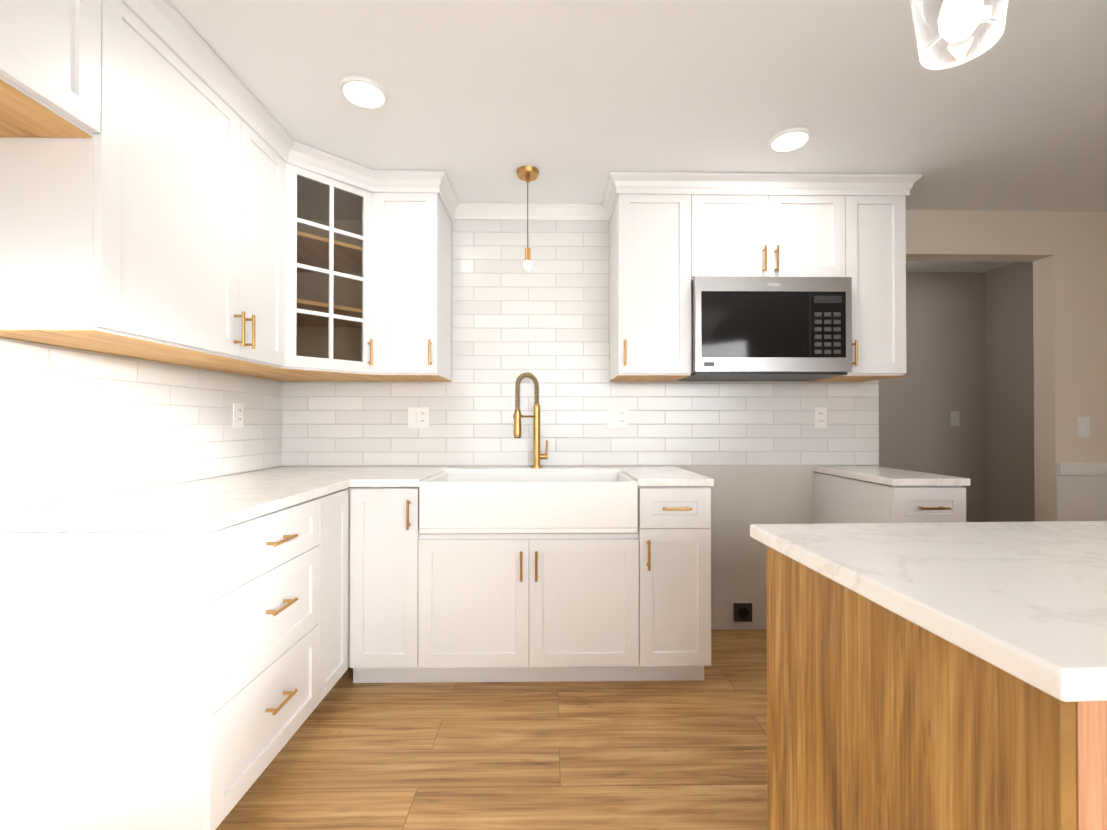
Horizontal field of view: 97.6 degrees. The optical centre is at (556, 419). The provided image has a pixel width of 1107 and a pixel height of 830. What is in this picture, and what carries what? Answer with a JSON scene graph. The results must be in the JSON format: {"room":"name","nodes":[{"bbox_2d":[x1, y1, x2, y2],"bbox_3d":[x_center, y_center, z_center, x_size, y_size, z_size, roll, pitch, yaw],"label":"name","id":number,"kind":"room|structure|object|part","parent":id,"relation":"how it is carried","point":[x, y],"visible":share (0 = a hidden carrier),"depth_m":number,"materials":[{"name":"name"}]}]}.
{"room":"kitchen","nodes":[
{"label":"kitchen","id":0,"kind":"room"},
{"bbox_2d":[0,337,280,511],"bbox_3d":[-1.558,-0.022,0.734,0.120,2.360,6.700,0,0,-1],"label":"wall","id":1,"kind":"structure","parent":0,"point":[136,489],"depth_m":1.67,"materials":[{"name":"white tile"}]},
{"bbox_2d":[0,0,111,143],"bbox_3d":[-1.323,-0.929,0.844,0.350,0.423,0.760,0,0,-1],"label":"upper cabinet","id":2,"kind":"object","parent":1,"relation":"attached to","point":[56,55],"depth_m":1.14,"materials":[{"name":"white wood"}]},
{"bbox_2d":[0,0,243,363],"bbox_3d":[-1.332,-0.680,1.498,0.350,0.911,0.550,0,0,-1],"label":"upper cabinet","id":3,"kind":"object","parent":1,"relation":"attached to","point":[172,191],"depth_m":1.35,"materials":[{"name":"white wood"}]},
{"bbox_2d":[0,338,282,510],"bbox_3d":[-1.505,-0.229,1.493,0.008,0.954,2.372,0,0,-1],"label":"backsplash","id":4,"kind":"structure","parent":1,"relation":"attached to","point":[76,424],"depth_m":1.65,"materials":[{"name":"tile"}]},
{"bbox_2d":[233,403,243,427],"bbox_3d":[-1.507,-0.020,2.295,0.008,0.116,0.072,0,0,-1],"label":"electrical outlet","id":5,"kind":"object","parent":4,"relation":"attached to","point":[238,415],"visible":1,"depth_m":2.29,"materials":[{"name":"white plastic"}]},
{"bbox_2d":[175,108,287,371],"bbox_3d":[-1.337,-0.677,1.944,0.351,0.911,0.343,0,0,-1],"label":"upper cabinet","id":6,"kind":"object","parent":1,"relation":"attached to","point":[264,202],"depth_m":1.94,"materials":[{"name":"white wood"}]},
{"bbox_2d":[288,152,375,375],"bbox_3d":[-1.045,-0.679,2.230,0.308,0.903,0.309,0,0,-1],"label":"upper cabinet","id":7,"kind":"object","parent":1,"relation":"attached to","point":[332,198],"depth_m":2.31,"materials":[{"name":"white wood"}]},
{"bbox_3d":[-0.841,-1.149,1.587,0.634,0.088,2.228,0,0,-1],"label":"crown","id":8,"kind":"part","parent":7,"relation":"part of","materials":[{"name":"white wood"}]},
{"bbox_2d":[215,629,766,829],"bbox_3d":[1.113,1.208,0.682,5.460,0.100,6.540,0,0,-1],"label":"floor","id":9,"kind":"structure","parent":0,"point":[622,755],"depth_m":1.67,"materials":[{"name":"brown wood"}]},
{"bbox_2d":[0,532,323,829],"bbox_3d":[-1.192,0.726,1.504,0.630,0.876,0.580,0,0,-1],"label":"base cabinet","id":10,"kind":"object","parent":9,"relation":"on","point":[180,656],"depth_m":1.22,"materials":[{"name":"white wood"}]},
{"bbox_2d":[0,464,713,531],"bbox_3d":[-0.420,0.269,1.957,2.188,0.032,1.480,0,0,-1],"label":"countertop","id":11,"kind":"structure","parent":10,"relation":"on","point":[535,497],"depth_m":2.05,"materials":[{"name":"white stone"}]},
{"bbox_2d":[513,372,547,467],"bbox_3d":[-0.140,0.003,2.590,0.185,0.511,0.129,0,0,-1],"label":"faucet","id":12,"kind":"object","parent":11,"relation":"on","point":[517,415],"depth_m":2.61,"materials":[{"name":"gold metal"}]},
{"bbox_2d":[324,532,351,696],"bbox_3d":[-1.198,0.729,1.921,0.630,0.876,0.254,0,0,-1],"label":"base cabinet","id":13,"kind":"object","parent":9,"relation":"on","point":[337,545],"depth_m":1.97,"materials":[{"name":"white wood"}]},
{"bbox_2d":[352,532,419,682],"bbox_3d":[-0.752,0.732,2.374,0.312,0.876,0.630,0,0,-1],"label":"base cabinet","id":14,"kind":"object","parent":9,"relation":"on","point":[385,565],"depth_m":2.07,"materials":[{"name":"white wood"}]},
{"bbox_2d":[420,532,643,682],"bbox_3d":[-0.124,0.833,2.382,0.945,0.675,0.630,0,0,-1],"label":"base cabinet","id":15,"kind":"object","parent":9,"relation":"on","point":[493,608],"depth_m":2.07,"materials":[{"name":"white wood"}]},
{"bbox_2d":[644,532,710,680],"bbox_3d":[0.503,0.732,2.391,0.310,0.876,0.630,0,0,-1],"label":"base cabinet","id":16,"kind":"object","parent":9,"relation":"on","point":[677,565],"depth_m":2.08,"materials":[{"name":"white wood"}]},
{"bbox_2d":[813,466,970,523],"bbox_3d":[1.611,0.714,2.388,0.340,0.914,0.668,0,0,-1],"label":"base cabinet","id":17,"kind":"object","parent":9,"relation":"on","point":[860,494],"visible":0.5,"depth_m":2.18,"materials":[{"name":"white wood"}]},
{"bbox_2d":[813,466,970,485],"bbox_3d":[1.611,0.273,2.406,0.340,0.032,0.639,0,0,-1],"label":"countertop","id":18,"kind":"structure","parent":17,"relation":"on","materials":[{"name":"stone"}]},
{"bbox_2d":[767,549,1106,829],"bbox_3d":[1.551,0.718,0.854,2.104,0.882,0.630,0,0,-3],"label":"kitchen island","id":19,"kind":"object","parent":9,"relation":"on","point":[939,676],"depth_m":0.71,"materials":[{"name":"brown wood"}]},
{"bbox_2d":[750,521,1106,708],"bbox_3d":[1.551,0.261,0.857,2.160,0.032,0.686,0,0,-3],"label":"island countertop","id":20,"kind":"structure","parent":19,"relation":"on","point":[1026,602],"depth_m":0.73,"materials":[{"name":"white stone"}]},
{"bbox_2d":[168,0,1106,272],"bbox_3d":[1.113,-1.252,0.701,5.460,0.100,6.540,0,0,-1],"label":"ceiling","id":21,"kind":"structure","parent":0,"point":[574,100],"depth_m":1.76,"materials":[{"name":"white paint"}]},
{"bbox_2d":[339,76,388,108],"bbox_3d":[-0.702,-1.187,1.765,0.170,0.013,0.170,0,0,-1],"label":"recessed light","id":22,"kind":"object","parent":21,"relation":"in","point":[364,92],"visible":0.98,"depth_m":1.75,"materials":[{"name":"white plastic"}]},
{"bbox_2d":[516,166,538,269],"bbox_3d":[-0.140,-0.952,2.321,0.110,0.475,0.110,0,0,-1],"label":"light","id":23,"kind":"object","parent":21,"relation":"hanging from","point":[527,174],"visible":1,"depth_m":2.31,"materials":[{"name":"gold metal"}]},
{"bbox_2d":[768,127,811,152],"bbox_3d":[0.989,-1.184,2.058,0.170,0.013,0.170,0,0,-1],"label":"recessed light","id":24,"kind":"object","parent":21,"relation":"in","point":[790,139],"visible":0.98,"depth_m":2.04,"materials":[{"name":"white plastic"}]},
{"bbox_2d":[910,0,1007,69],"bbox_3d":[0.666,-0.908,0.802,0.140,0.585,0.140,0,0,-1],"label":"pendant light","id":25,"kind":"object","parent":21,"relation":"hanging from","point":[940,25],"visible":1,"depth_m":0.82,"materials":[{"name":"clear glass"}]},
{"bbox_2d":[282,210,1106,521],"bbox_3d":[1.084,-0.006,2.781,5.220,2.360,0.120,0,0,-1],"label":"wall","id":26,"kind":"structure","parent":0,"point":[1066,252],"depth_m":2.75,"materials":[{"name":"beige paint"}]},
{"bbox_2d":[364,184,454,380],"bbox_3d":[-0.761,-0.673,2.524,0.356,0.911,0.350,0,0,-1],"label":"upper cabinet","id":27,"kind":"object","parent":26,"relation":"attached to","point":[414,222],"depth_m":2.36,"materials":[{"name":"white wood"}]},
{"bbox_2d":[454,203,607,220],"bbox_3d":[-0.145,-1.149,2.680,0.876,0.074,0.050,0,0,-1],"label":"crown molding","id":28,"kind":"structure","parent":26,"relation":"attached to","point":[539,211],"depth_m":2.68,"materials":[{"name":"white wood"}]},
{"bbox_2d":[282,220,878,465],"bbox_3d":[0.142,-0.465,2.708,3.335,1.444,0.008,0,0,-1],"label":"backsplash","id":29,"kind":"structure","parent":26,"relation":"attached to","point":[544,320],"depth_m":2.70,"materials":[{"name":"tile"}]},
{"bbox_2d":[408,407,428,427],"bbox_3d":[-0.767,-0.011,2.682,0.118,0.116,0.010,0,0,-1],"label":"electrical outlet","id":30,"kind":"object","parent":29,"relation":"attached to","point":[418,417],"visible":1,"depth_m":2.68,"materials":[{"name":"white plastic"}]},
{"bbox_2d":[607,407,627,427],"bbox_3d":[0.339,-0.010,2.697,0.118,0.116,0.010,0,0,-1],"label":"electrical outlet","id":31,"kind":"object","parent":29,"relation":"attached to","point":[617,417],"visible":1,"depth_m":2.70,"materials":[{"name":"white plastic"}]},
{"bbox_2d":[814,407,826,427],"bbox_3d":[1.478,-0.010,2.714,0.072,0.116,0.008,0,0,-1],"label":"electrical outlet","id":32,"kind":"object","parent":29,"relation":"attached to","point":[820,417],"visible":1,"depth_m":2.71,"materials":[{"name":"white plastic"}]},
{"bbox_2d":[606,184,693,381],"bbox_3d":[0.477,-0.672,2.540,0.360,0.911,0.350,0,0,-1],"label":"upper cabinet","id":33,"kind":"object","parent":26,"relation":"attached to","point":[652,225],"depth_m":2.37,"materials":[{"name":"white wood"}]},
{"bbox_2d":[677,465,813,629],"bbox_3d":[1.054,0.715,2.713,0.776,0.916,0.004,0,0,-1],"label":"wall","id":34,"kind":"structure","parent":26,"relation":"attached to","point":[743,498],"depth_m":2.71,"materials":[{"name":"paint"}]},
{"bbox_2d":[734,601,751,621],"bbox_3d":[1.035,1.073,2.696,0.100,0.116,0.024,0,0,-1],"label":"electrical outlet","id":35,"kind":"object","parent":34,"relation":"attached to","point":[742,611],"visible":1,"depth_m":2.69,"materials":[{"name":"black plastic"}]},
{"bbox_2d":[682,272,857,380],"bbox_3d":[1.037,-0.459,2.520,0.754,0.462,0.402,0,0,-1],"label":"microwave","id":36,"kind":"object","parent":26,"relation":"attached to","point":[757,276],"depth_m":2.32,"materials":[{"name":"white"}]},
{"bbox_2d":[694,184,849,271],"bbox_3d":[1.037,-0.909,2.550,0.760,0.438,0.350,0,0,-1],"label":"upper cabinet","id":37,"kind":"object","parent":26,"relation":"attached to","point":[738,227],"depth_m":2.38,"materials":[{"name":"white wood"}]},
{"bbox_3d":[1.007,-1.143,2.529,1.512,0.088,0.396,0,0,-1],"label":"crown","id":38,"kind":"part","parent":37,"relation":"part of","materials":[{"name":"white wood"}]},
{"bbox_2d":[806,184,909,381],"bbox_3d":[1.567,-0.672,2.555,0.300,0.911,0.350,0,0,-1],"label":"upper cabinet","id":39,"kind":"object","parent":26,"relation":"attached to","point":[877,211],"depth_m":2.39,"materials":[{"name":"white wood"}]},
{"bbox_2d":[1056,463,1106,520],"bbox_3d":[3.260,0.708,2.731,0.869,0.930,0.030,0,0,-1],"label":"wainscoting","id":40,"kind":"structure","parent":26,"relation":"attached to","point":[1081,491],"depth_m":2.73,"materials":[{"name":"white wood"}]},
{"bbox_2d":[1077,417,1089,436],"bbox_3d":[2.984,0.043,2.742,0.072,0.116,0.010,0,0,-1],"label":"light switch","id":41,"kind":"object","parent":26,"relation":"attached to","point":[1083,426],"visible":1,"depth_m":2.74,"materials":[{"name":"white plastic"}]},
{"bbox_2d":[878,272,985,521],"bbox_3d":[1.068,0.002,3.901,5.220,2.360,0.120,0,0,-1],"label":"wall","id":42,"kind":"structure","parent":0,"point":[969,348],"depth_m":3.87,"materials":[{"name":"grey paint"}]},
{"bbox_2d":[950,411,959,425],"bbox_3d":[3.179,-0.009,3.865,0.072,0.116,0.010,0,0,-1],"label":"light switch","id":43,"kind":"object","parent":42,"relation":"attached to","point":[954,418],"visible":1,"depth_m":3.87,"materials":[{"name":"white plastic"}]},
{"bbox_2d":[986,262,1034,521],"bbox_3d":[3.496,-0.002,3.370,0.120,2.360,0.990,0,0,-1],"label":"wall","id":44,"kind":"structure","parent":0,"point":[1010,482],"depth_m":3.66,"materials":[{"name":"grey paint"}]}
]}

